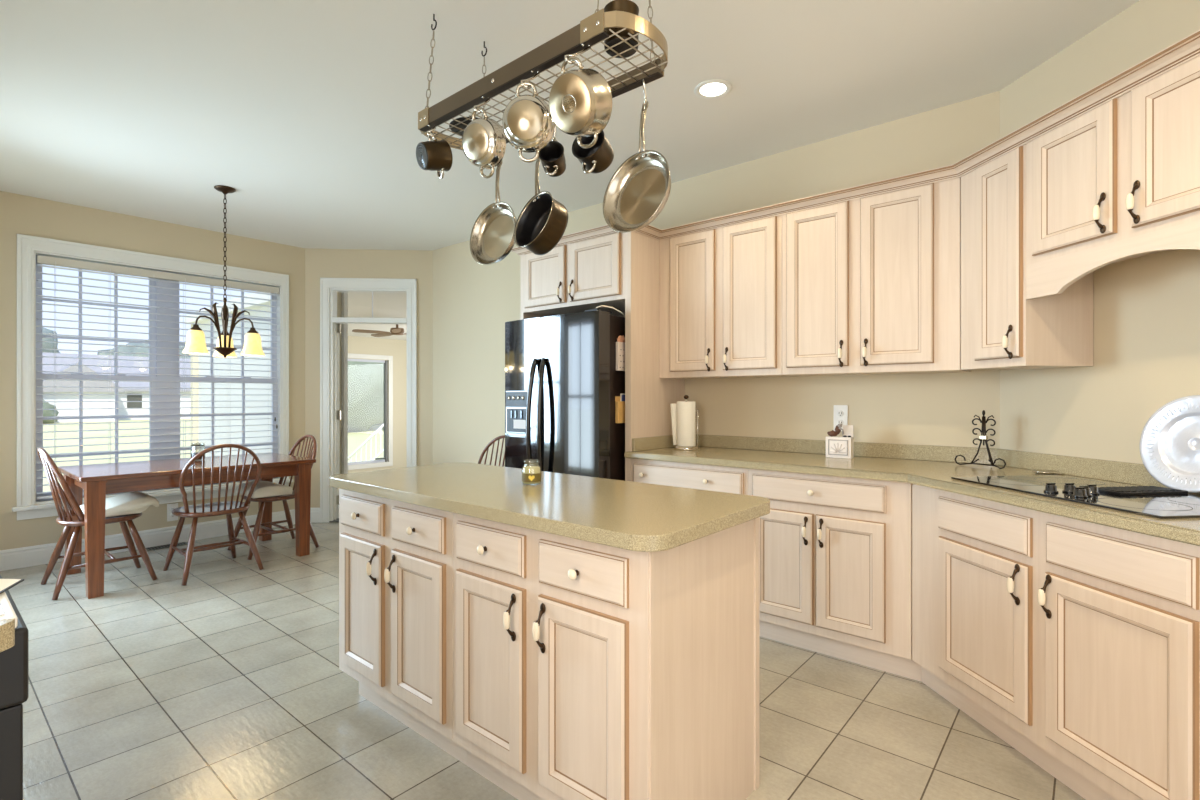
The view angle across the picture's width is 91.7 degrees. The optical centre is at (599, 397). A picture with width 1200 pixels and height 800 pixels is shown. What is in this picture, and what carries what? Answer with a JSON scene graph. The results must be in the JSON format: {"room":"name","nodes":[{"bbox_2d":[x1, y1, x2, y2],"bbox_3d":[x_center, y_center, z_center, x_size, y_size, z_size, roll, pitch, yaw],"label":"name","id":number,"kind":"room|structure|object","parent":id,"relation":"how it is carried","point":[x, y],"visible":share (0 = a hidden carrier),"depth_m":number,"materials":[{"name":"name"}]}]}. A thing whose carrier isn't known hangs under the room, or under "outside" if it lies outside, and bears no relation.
{"room":"kitchen","nodes":[
{"label":"kitchen","id":0,"kind":"room"},
{"bbox_2d":[0,191,304,549],"bbox_3d":[-3.672,-0.120,4.980,0.120,2.715,2.180,0,0,40],"label":"wall","id":1,"kind":"structure","parent":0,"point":[19,214],"depth_m":4.59,"materials":[{"name":"paint"}]},
{"bbox_2d":[0,509,294,570],"bbox_3d":[-3.620,1.165,4.936,0.016,0.145,2.180,0,0,40],"label":"baseboard","id":2,"kind":"structure","parent":1,"relation":"attached to","point":[22,557],"depth_m":4.79,"materials":[{"name":"white wood"}]},
{"bbox_2d":[12,234,292,519],"bbox_3d":[-3.656,-0.147,4.964,0.185,2.076,1.921,0,0,40],"label":"window","id":3,"kind":"structure","parent":1,"relation":"attached to","point":[28,247],"depth_m":4.84,"materials":[{"name":"white wood"}]},
{"bbox_2d":[36,255,279,498],"bbox_3d":[-3.631,-0.151,4.959,0.074,1.811,1.680,0,0,40],"label":"window blind","id":4,"kind":"object","parent":1,"relation":"attached to","point":[46,260],"visible":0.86,"depth_m":4.76,"materials":[{"name":"beige plastic"}]},
{"bbox_2d":[167,503,177,521],"bbox_3d":[-3.622,0.972,4.938,0.010,0.148,0.078,0,0,40],"label":"wall outlet","id":5,"kind":"object","parent":1,"relation":"attached to","point":[170,517],"visible":0.71,"depth_m":4.93,"materials":[{"name":"white plastic"}]},
{"bbox_2d":[198,292,347,473],"bbox_3d":[-4.770,0.188,8.117,5.170,3.300,0.070,0,0,40],"label":"wall","id":6,"kind":"structure","parent":0,"point":[258,399],"depth_m":8.34,"materials":[{"name":"beige paint"}]},
{"bbox_2d":[186,292,406,340],"bbox_3d":[-2.309,-1.297,9.192,7.800,0.130,5.150,0,0,40],"label":"ceiling","id":7,"kind":"structure","parent":0,"point":[385,305],"depth_m":8.16,"materials":[{"name":"paint"}]},
{"bbox_2d":[352,324,406,336],"bbox_3d":[-3.304,-1.117,9.395,1.280,0.230,1.315,0,0,40],"label":"ceiling fan","id":8,"kind":"object","parent":7,"relation":"hanging from","point":[393,331],"visible":0.74,"depth_m":9.27,"materials":[{"name":"brown"}]},
{"bbox_2d":[191,324,406,472],"bbox_3d":[-5.125,0.238,11.607,0.120,3.200,5.100,0,0,40],"label":"wall","id":9,"kind":"structure","parent":0,"point":[397,349],"depth_m":12.40,"materials":[{"name":"beige paint"}]},
{"bbox_2d":[348,353,392,469],"bbox_3d":[-4.816,0.283,11.903,0.130,2.330,1.230,0,0,40],"label":"window","id":10,"kind":"structure","parent":9,"relation":"in","point":[387,460],"depth_m":12.28,"materials":[{"name":"white wood"}]},
{"bbox_2d":[337,292,341,473],"bbox_3d":[-2.916,0.238,6.175,0.141,3.200,0.617,0,0,-4],"label":"wall","id":11,"kind":"structure","parent":0,"point":[339,294],"depth_m":6.43,"materials":[{"name":"beige paint"}]},
{"bbox_2d":[305,248,432,507],"bbox_3d":[-2.307,-0.120,5.876,1.241,2.715,0.120,0,0,-4],"label":"wall","id":12,"kind":"structure","parent":0,"point":[319,263],"depth_m":5.82,"materials":[{"name":"paint"}]},
{"bbox_2d":[310,508,319,522],"bbox_3d":[-2.846,1.165,5.771,0.150,0.145,0.016,0,0,-4],"label":"baseboard","id":13,"kind":"structure","parent":12,"relation":"attached to","point":[314,512],"depth_m":5.77,"materials":[{"name":"white"}]},
{"bbox_2d":[320,278,416,522],"bbox_3d":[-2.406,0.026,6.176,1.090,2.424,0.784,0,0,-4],"label":"door frame","id":14,"kind":"structure","parent":12,"relation":"in","point":[330,324],"depth_m":5.80,"materials":[{"name":"white wood"}]},
{"bbox_2d":[0,522,1085,799],"bbox_3d":[-1.146,1.298,1.943,7.660,0.120,5.285,0,0,40],"label":"floor","id":15,"kind":"structure","parent":0,"point":[228,683],"depth_m":2.27,"materials":[{"name":"tile"}]},
{"bbox_2d":[0,575,27,799],"bbox_3d":[-1.357,0.772,0.892,0.760,0.892,0.620,0,0,40],"label":"range","id":16,"kind":"object","parent":15,"relation":"on","point":[14,660],"visible":0.92,"depth_m":0.87,"materials":[{"name":"black"}]},
{"bbox_2d":[0,579,23,593],"bbox_3d":[-1.091,0.323,0.972,0.183,0.003,0.190,0,0,-31],"label":"paper sheet","id":17,"kind":"object","parent":16,"relation":"on","point":[5,584],"visible":1,"depth_m":1.01,"materials":[{"name":"grey paper"}]},
{"bbox_2d":[37,448,156,599],"bbox_3d":[-3.360,0.779,3.886,0.496,0.923,0.567,0,0,40],"label":"chair","id":18,"kind":"object","parent":15,"relation":"on","point":[75,517],"visible":0.88,"depth_m":3.75,"materials":[{"name":"brown wood"}]},
{"bbox_2d":[80,491,158,517],"bbox_3d":[-3.283,0.727,3.976,0.380,0.110,0.371,0,0,40],"label":"cushion","id":19,"kind":"object","parent":18,"relation":"on","point":[126,503],"visible":0.74,"depth_m":3.91,"materials":[{"name":"white fabric"}]},
{"bbox_2d":[146,542,187,550],"bbox_3d":[-3.596,1.234,4.838,0.110,0.007,0.280,0,0,40],"label":"floor vent","id":20,"kind":"object","parent":15,"relation":"in","point":[180,543],"visible":0.73,"depth_m":4.81,"materials":[{"name":"grey metal"}]},
{"bbox_2d":[58,452,315,598],"bbox_3d":[-3.029,0.861,4.347,0.880,0.751,1.410,0,0,40],"label":"dining table","id":21,"kind":"object","parent":15,"relation":"on","point":[97,480],"visible":0.88,"depth_m":4.07,"materials":[{"name":"brown wood"}]},
{"bbox_2d":[191,442,204,459],"bbox_3d":[-3.119,0.416,4.519,0.100,0.136,0.100,0,0,40],"label":"lantern","id":22,"kind":"object","parent":21,"relation":"on","point":[192,454],"visible":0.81,"depth_m":4.49,"materials":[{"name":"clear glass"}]},
{"bbox_2d":[163,444,263,585],"bbox_3d":[-2.762,0.779,4.161,0.567,0.923,0.496,0,0,40],"label":"chair","id":23,"kind":"object","parent":15,"relation":"on","point":[194,511],"visible":1,"depth_m":4.09,"materials":[{"name":"brown wood"}]},
{"bbox_2d":[227,435,318,559],"bbox_3d":[-2.663,0.779,4.787,0.496,0.923,0.567,0,0,40],"label":"chair","id":24,"kind":"object","parent":15,"relation":"on","point":[284,498],"visible":0.56,"depth_m":4.79,"materials":[{"name":"brown wood"}]},
{"bbox_2d":[235,481,292,497],"bbox_3d":[-2.722,0.737,4.718,0.400,0.090,0.296,0,0,40],"label":"cushion","id":25,"kind":"object","parent":24,"relation":"on","point":[263,488],"visible":0.9,"depth_m":4.60,"materials":[{"name":"white fabric"}]},
{"bbox_2d":[339,489,465,764],"bbox_3d":[-0.616,0.801,2.377,0.789,0.874,0.650,0,0,40],"label":"base cabinet","id":26,"kind":"object","parent":15,"relation":"on","point":[396,557],"visible":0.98,"depth_m":2.10,"materials":[{"name":"brown wood"}]},
{"bbox_2d":[478,435,504,466],"bbox_3d":[-0.967,0.779,4.701,0.496,0.923,0.567,0,0,40],"label":"chair","id":27,"kind":"object","parent":15,"relation":"on","point":[498,438],"visible":0.14,"depth_m":4.95,"materials":[{"name":"brown wood"}]},
{"bbox_2d":[505,309,624,480],"bbox_3d":[-0.114,0.357,3.912,0.832,1.762,0.835,0,0,40],"label":"refrigerator","id":28,"kind":"object","parent":15,"relation":"on","point":[563,382],"visible":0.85,"depth_m":3.56,"materials":[{"name":"black metal"}]},
{"bbox_2d":[596,305,624,315],"bbox_3d":[0.065,-0.527,3.520,0.227,0.048,0.016,0,0,-38],"label":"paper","id":29,"kind":"object","parent":28,"relation":"on","point":[600,305],"visible":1,"depth_m":3.51,"materials":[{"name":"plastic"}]},
{"bbox_2d":[615,394,624,422],"bbox_3d":[0.134,0.066,3.556,0.024,0.180,0.106,0,0,40],"label":"bottle","id":30,"kind":"object","parent":28,"relation":"attached to","point":[619,400],"visible":0.66,"depth_m":3.53,"materials":[{"name":"brown plastic"}]},
{"bbox_2d":[616,335,624,370],"bbox_3d":[0.135,-0.272,3.557,0.023,0.220,0.100,0,0,40],"label":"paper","id":31,"kind":"object","parent":28,"relation":"attached to","point":[620,344],"visible":0.77,"depth_m":3.53,"materials":[{"name":"beige paper"}]},
{"bbox_2d":[521,231,683,480],"bbox_3d":[-0.014,0.113,4.010,0.978,2.250,0.659,0,0,40],"label":"tall cabinet","id":32,"kind":"object","parent":15,"relation":"on","point":[620,271],"visible":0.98,"depth_m":3.65,"materials":[{"name":"brown wood"}]},
{"bbox_2d":[511,30,1199,255],"bbox_3d":[0.889,-1.025,2.886,0.879,0.050,4.077,0,0,-38],"label":"crown molding","id":33,"kind":"structure","parent":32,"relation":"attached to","point":[1187,48],"depth_m":2.54,"materials":[{"name":"brown wood"}]},
{"bbox_2d":[453,513,759,799],"bbox_3d":[-0.007,0.801,1.864,0.800,0.874,0.653,0,0,40],"label":"base cabinet","id":34,"kind":"object","parent":15,"relation":"on","point":[583,670],"visible":0.99,"depth_m":1.60,"materials":[{"name":"brown wood"}]},
{"bbox_2d":[329,462,769,551],"bbox_3d":[-0.289,0.343,2.137,1.662,0.038,0.694,0,0,40],"label":"countertop","id":35,"kind":"structure","parent":34,"relation":"on","point":[628,515],"depth_m":1.81,"materials":[{"name":"beige stone"}]},
{"bbox_2d":[522,466,540,483],"bbox_3d":[-0.256,0.277,2.175,0.073,0.090,0.073,0,0,29],"label":"candle jar","id":36,"kind":"object","parent":35,"relation":"on","point":[530,474],"visible":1,"depth_m":2.15,"materials":[{"name":"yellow glass"}]},
{"bbox_2d":[631,458,747,494],"bbox_3d":[0.648,0.801,3.451,0.755,0.874,0.653,0,0,40],"label":"base cabinet","id":37,"kind":"object","parent":15,"relation":"on","point":[734,480],"visible":0.23,"depth_m":3.20,"materials":[{"name":"brown wood"}]},
{"bbox_2d":[748,469,921,681],"bbox_3d":[1.238,0.801,2.952,0.788,0.874,0.653,0,0,40],"label":"base cabinet","id":38,"kind":"object","parent":15,"relation":"on","point":[836,551],"visible":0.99,"depth_m":2.70,"materials":[{"name":"beige wood"}]},
{"bbox_2d":[912,484,1199,799],"bbox_3d":[1.689,0.801,1.997,0.665,0.874,1.150,0,0,-7],"label":"base cabinet","id":39,"kind":"object","parent":15,"relation":"on","point":[1075,643],"visible":1,"depth_m":1.79,"materials":[{"name":"beige wood"}]},
{"bbox_3d":[-1.003,0.801,0.453,0.280,0.874,0.720,0,0,-4],"label":"cabinet","id":40,"kind":"object","parent":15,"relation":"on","visible":0},
{"bbox_2d":[0,618,14,651],"bbox_3d":[-1.048,0.343,0.454,0.445,0.038,0.793,0,0,-4],"label":"countertop","id":41,"kind":"structure","parent":40,"relation":"on","point":[7,626],"depth_m":0.84,"materials":[{"name":"beige stone"}]},
{"bbox_2d":[0,0,1138,250],"bbox_3d":[-1.138,-1.552,1.945,8.050,0.150,5.700,0,0,40],"label":"ceiling","id":42,"kind":"structure","parent":0,"point":[308,110],"depth_m":2.81,"materials":[{"name":"paint"}]},
{"bbox_2d":[182,185,264,357],"bbox_3d":[-2.683,-0.879,4.107,0.474,1.194,0.468,0,0,40],"label":"chandelier","id":43,"kind":"object","parent":42,"relation":"hanging from","point":[195,341],"visible":1,"depth_m":4.09,"materials":[{"name":"brown metal"}]},
{"bbox_2d":[418,0,667,149],"bbox_3d":[-0.245,-1.249,2.038,1.063,0.456,0.309,0,0,40],"label":"pot rack","id":44,"kind":"object","parent":42,"relation":"hanging from","point":[590,31],"visible":0.77,"depth_m":1.85,"materials":[{"name":"brown metal"}]},
{"bbox_2d":[427,125,435,136],"bbox_3d":[-0.634,-1.006,2.190,0.035,0.054,0.009,0,0,-16],"label":"s-hook","id":45,"kind":"object","parent":44,"relation":"hanging from","point":[434,127],"visible":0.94,"depth_m":2.19,"materials":[{"name":"silver metal"}]},
{"bbox_2d":[416,132,452,178],"bbox_3d":[-0.625,-0.913,2.195,0.122,0.164,0.112,0,0,-42],"label":"saucepan","id":46,"kind":"object","parent":45,"relation":"hanging from","point":[434,155],"visible":1,"depth_m":2.17,"materials":[{"name":"grey"}]},
{"bbox_2d":[449,114,477,135],"bbox_3d":[-0.493,-1.063,2.251,0.176,0.052,0.176,0,0,40],"label":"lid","id":47,"kind":"object","parent":44,"relation":"on","point":[462,126],"visible":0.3,"depth_m":2.21,"materials":[{"name":"black metal"}]},
{"bbox_2d":[474,97,489,112],"bbox_3d":[-0.399,-0.995,1.972,0.024,0.076,0.058,0,0,40],"label":"s-hook","id":48,"kind":"object","parent":44,"relation":"hanging from","point":[488,99],"visible":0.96,"depth_m":1.97,"materials":[{"name":"silver metal"}]},
{"bbox_2d":[462,107,505,178],"bbox_3d":[-0.399,-0.863,1.974,0.162,0.221,0.093,0,0,30],"label":"pan","id":49,"kind":"object","parent":44,"relation":"hanging from","point":[483,139],"visible":0.98,"depth_m":1.95,"materials":[{"name":"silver metal"}]},
{"bbox_2d":[502,82,554,162],"bbox_3d":[-0.225,-0.857,1.812,0.168,0.231,0.080,0,0,4],"label":"pan","id":50,"kind":"object","parent":44,"relation":"hanging from","point":[528,124],"visible":0.99,"depth_m":1.79,"materials":[{"name":"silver metal"}]},
{"bbox_2d":[521,71,539,87],"bbox_3d":[-0.216,-0.994,1.812,0.024,0.078,0.066,0,0,40],"label":"s-hook","id":51,"kind":"object","parent":44,"relation":"hanging from","point":[538,73],"visible":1,"depth_m":1.81,"materials":[{"name":"silver metal"}]},
{"bbox_2d":[552,124,555,140],"bbox_3d":[-0.165,-0.981,2.136,0.015,0.104,0.043,0,0,7],"label":"s-hook","id":52,"kind":"object","parent":44,"relation":"hanging from","point":[554,138],"visible":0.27,"depth_m":2.14,"materials":[{"name":"silver metal"}]},
{"bbox_2d":[538,140,565,176],"bbox_3d":[-0.174,-0.869,2.119,0.096,0.152,0.112,0,0,2],"label":"saucepan","id":53,"kind":"object","parent":52,"relation":"hanging from","point":[552,157],"visible":0.98,"depth_m":2.11,"materials":[{"name":"black"}]},
{"bbox_2d":[564,44,590,63],"bbox_3d":[-0.062,-0.986,1.664,0.024,0.095,0.094,0,0,40],"label":"s-hook","id":54,"kind":"object","parent":44,"relation":"hanging from","point":[566,57],"visible":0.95,"depth_m":1.65,"materials":[{"name":"silver metal"}]},
{"bbox_2d":[549,56,611,147],"bbox_3d":[-0.060,-0.842,1.669,0.178,0.224,0.141,0,0,40],"label":"stock pot","id":55,"kind":"object","parent":54,"relation":"hanging from","point":[580,101],"visible":1,"depth_m":1.63,"materials":[{"name":"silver metal"}]},
{"bbox_2d":[604,0,638,57],"bbox_3d":[0.056,-1.095,1.726,0.106,0.115,0.130,0,0,40],"label":"saucepan","id":56,"kind":"object","parent":44,"relation":"on","point":[628,6],"visible":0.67,"depth_m":1.70,"materials":[{"name":"black metal"}]},
{"bbox_2d":[643,79,646,104],"bbox_3d":[0.146,-0.991,1.890,0.014,0.084,0.040,0,0,7],"label":"s-hook","id":57,"kind":"object","parent":44,"relation":"hanging from","point":[644,86],"visible":0.98,"depth_m":1.88,"materials":[{"name":"silver metal"}]},
{"bbox_3d":[-0.409,-0.995,2.363,0.024,0.076,0.043,0,0,40],"label":"s-hook","id":58,"kind":"object","parent":44,"relation":"hanging from","visible":0},
{"bbox_2d":[470,161,516,264],"bbox_3d":[-0.423,-0.750,2.345,0.262,0.444,0.080,0,0,35],"label":"frying pan","id":59,"kind":"object","parent":58,"relation":"hanging from","point":[491,238],"visible":0.88,"depth_m":2.37,"materials":[{"name":"metal"}]},
{"bbox_2d":[694,79,731,98],"bbox_3d":[0.541,-1.474,2.790,0.176,0.006,0.176,0,0,40],"label":"recessed light","id":60,"kind":"object","parent":42,"relation":"in","point":[714,88],"visible":1,"depth_m":2.78,"materials":[{"name":"white"}]},
{"bbox_2d":[603,101,670,232],"bbox_3d":[0.121,-0.743,1.863,0.272,0.442,0.087,0,0,44],"label":"frying pan","id":61,"kind":"object","parent":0,"point":[638,191],"visible":1,"depth_m":1.89,"materials":[{"name":"metal"}]},
{"bbox_2d":[433,91,999,466],"bbox_3d":[0.160,-0.120,4.378,4.728,2.715,0.120,0,0,40],"label":"wall","id":62,"kind":"structure","parent":0,"point":[473,302],"depth_m":3.54,"materials":[{"name":"paint"}]},
{"bbox_2d":[659,215,796,378],"bbox_3d":[0.766,-0.568,3.547,0.810,0.888,0.359,0,0,40],"label":"upper cabinet","id":63,"kind":"object","parent":62,"relation":"attached to","point":[720,289],"visible":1,"depth_m":3.43,"materials":[{"name":"brown wood"}]},
{"bbox_2d":[834,405,847,430],"bbox_3d":[1.355,0.117,3.280,0.078,0.148,0.010,0,0,40],"label":"wall outlet","id":64,"kind":"object","parent":62,"relation":"attached to","point":[840,411],"visible":0.78,"depth_m":3.28,"materials":[{"name":"white plastic"}]},
{"bbox_2d":[837,410,843,416],"bbox_3d":[1.353,0.091,3.279,0.036,0.036,0.004,0,0,40],"label":"socket","id":65,"kind":"object","parent":64,"relation":"attached to","point":[840,413],"depth_m":3.28,"materials":[{"name":"white plastic"}]},
{"bbox_2d":[782,177,970,375],"bbox_3d":[1.396,-0.568,3.014,0.838,0.888,0.359,0,0,40],"label":"upper cabinet","id":66,"kind":"object","parent":62,"relation":"attached to","point":[871,285],"visible":1,"depth_m":2.87,"materials":[{"name":"brown wood"}]},
{"bbox_2d":[1000,0,1199,463],"bbox_3d":[2.160,-0.120,1.439,0.120,2.715,2.769,0,0,-7],"label":"wall","id":67,"kind":"structure","parent":0,"point":[1146,309],"depth_m":2.25,"materials":[{"name":"paint"}]},
{"bbox_2d":[632,434,1199,493],"bbox_3d":[1.498,0.284,2.583,0.940,0.077,3.285,0,0,-38],"label":"backsplash","id":68,"kind":"structure","parent":67,"relation":"attached to","point":[1116,471],"depth_m":2.93,"materials":[{"name":"beige stone"}]},
{"bbox_2d":[961,144,1092,369],"bbox_3d":[1.781,-0.569,2.489,0.361,0.886,0.347,0,0,-7],"label":"upper cabinet","id":69,"kind":"object","parent":67,"relation":"attached to","point":[1001,328],"visible":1,"depth_m":2.38,"materials":[{"name":"brown wood"}]},
{"bbox_2d":[1026,55,1199,299],"bbox_3d":[1.855,-0.700,1.909,0.361,0.625,0.820,0,0,-7],"label":"upper cabinet","id":70,"kind":"object","parent":67,"relation":"attached to","point":[1118,181],"visible":1,"depth_m":1.94,"materials":[{"name":"brown wood"}]},
{"bbox_3d":[-0.030,-0.997,2.065,0.024,0.072,0.076,0,0,40],"label":"s-hook","id":71,"kind":"object","parent":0,"visible":0},
{"bbox_2d":[572,131,613,173],"bbox_3d":[-0.019,-0.879,2.069,0.130,0.195,0.129,0,0,32],"label":"saucepan","id":72,"kind":"object","parent":71,"relation":"hanging from","point":[597,158],"visible":0.67,"depth_m":2.06,"materials":[{"name":"black"}]},
{"bbox_3d":[-0.240,-0.978,2.229,0.024,0.110,0.056,0,0,40],"label":"s-hook","id":73,"kind":"object","parent":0,"visible":0},
{"bbox_2d":[513,157,567,254],"bbox_3d":[-0.217,-0.733,2.146,0.148,0.411,0.224,0,0,-42],"label":"saute pan","id":74,"kind":"object","parent":73,"relation":"hanging from","point":[542,222],"visible":0.9,"depth_m":2.17,"materials":[{"name":"metal"}]},
{"label":"outside","id":75,"kind":"structure","parent":0,"visible":0},
{"bbox_2d":[43,418,383,491],"bbox_3d":[-50.058,1.938,68.560,155.000,0.100,180.000,0,0,40],"label":"ground","id":76,"kind":"structure","parent":75,"point":[355,439],"depth_m":25.58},
{"bbox_2d":[42,327,59,352],"bbox_3d":[-66.459,-4.164,64.174,7.707,12.115,12.262,0,0,40],"label":"tree","id":77,"kind":"object","parent":76,"relation":"on","point":[46,345],"visible":0.06,"depth_m":66.92,"materials":[{"name":"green plant"}]},
{"bbox_2d":[43,399,58,423],"bbox_3d":[-40.662,1.175,41.773,2.186,2.213,2.676,0,0,40],"label":"shrub","id":78,"kind":"object","parent":76,"relation":"on","point":[46,405],"visible":0.18,"depth_m":41.99,"materials":[{"name":"green plant"}]},
{"bbox_2d":[42,352,190,422],"bbox_3d":[-42.193,-0.912,50.376,11.500,5.600,12.600,0,0,40],"label":"neighbor house","id":79,"kind":"structure","parent":76,"relation":"on","point":[45,360],"depth_m":48.55,"materials":[{"name":"white"}]},
{"bbox_2d":[97,339,190,358],"bbox_3d":[-51.899,-2.620,68.844,8.296,9.031,11.181,0,0,40],"label":"tree","id":80,"kind":"object","parent":76,"relation":"on","point":[120,348],"visible":0.11,"depth_m":66.21,"materials":[{"name":"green plant"}]},
{"bbox_2d":[348,423,383,461],"bbox_3d":[-6.308,1.289,16.540,0.120,2.697,2.342,0,0,40],"label":"porch railing","id":81,"kind":"object","parent":76,"relation":"on","point":[382,425],"visible":0.33,"depth_m":16.37,"materials":[{"name":"white wood"}]},
{"bbox_2d":[348,361,383,431],"bbox_3d":[-13.496,-1.797,36.775,7.421,8.817,16.620,0,0,12],"label":"tree","id":82,"kind":"object","parent":76,"relation":"on","point":[365,379],"visible":0.12,"depth_m":31.10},
{"bbox_3d":[1.790,0.801,1.201,0.665,0.874,0.450,0,0,-7],"label":"base cabinet","id":83,"kind":"object","parent":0,"visible":0},
{"bbox_2d":[624,434,1199,545],"bbox_3d":[1.385,0.304,2.489,1.244,0.116,3.334,0,0,-28],"label":"countertop","id":84,"kind":"structure","parent":83,"relation":"on","point":[931,466],"depth_m":2.69,"materials":[{"name":"beige stone"}]},
{"bbox_2d":[674,395,698,449],"bbox_3d":[0.540,0.154,3.650,0.155,0.339,0.155,0,0,-5],"label":"towel holder","id":85,"kind":"object","parent":84,"relation":"on","point":[686,397],"visible":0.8,"depth_m":3.59,"materials":[{"name":"silver metal"}]},
{"bbox_2d":[671,401,695,445],"bbox_3d":[0.529,0.163,3.659,0.146,0.276,0.117,0,0,40],"label":"paper towel roll","id":86,"kind":"object","parent":85,"relation":"on","point":[683,413],"visible":1,"depth_m":3.60,"materials":[{"name":"white paper"}]},
{"bbox_2d":[826,424,853,458],"bbox_3d":[1.288,0.232,3.131,0.130,0.184,0.066,0,0,37],"label":"box","id":87,"kind":"object","parent":84,"relation":"on","point":[836,446],"visible":1,"depth_m":3.11,"materials":[{"name":"white ceramic"}]},
{"bbox_2d":[954,410,1005,468],"bbox_3d":[1.798,0.190,2.717,0.100,0.264,0.235,0,0,-26],"label":"easel","id":88,"kind":"object","parent":84,"relation":"on","point":[983,431],"visible":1,"depth_m":2.71,"materials":[{"name":"black metal"}]},
{"bbox_2d":[1031,469,1064,474],"bbox_3d":[1.892,0.317,2.454,0.096,0.012,0.133,0,0,-7],"label":"spoon rest","id":89,"kind":"object","parent":84,"relation":"on","point":[1038,471],"visible":1,"depth_m":2.46,"materials":[{"name":"silver metal"}]},
{"bbox_2d":[951,475,1199,518],"bbox_3d":[1.695,0.304,1.966,0.500,0.038,0.775,0,0,-7],"label":"cooktop","id":90,"kind":"object","parent":84,"relation":"in","point":[1152,501],"visible":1,"depth_m":1.89,"materials":[{"name":"black glass"}]},
{"bbox_2d":[1098,486,1187,494],"bbox_3d":[1.800,0.310,1.950,0.255,0.012,0.105,0,0,-7],"label":"vent grille","id":91,"kind":"object","parent":90,"relation":"attached to","point":[1133,490],"depth_m":1.91,"materials":[{"name":"black metal"}]},
{"bbox_2d":[1140,395,1199,492],"bbox_3d":[1.971,0.153,1.939,0.068,0.322,0.326,0,0,-8],"label":"plate","id":92,"kind":"object","parent":90,"relation":"on","point":[1170,438],"visible":1,"depth_m":2.00,"materials":[{"name":"white"}]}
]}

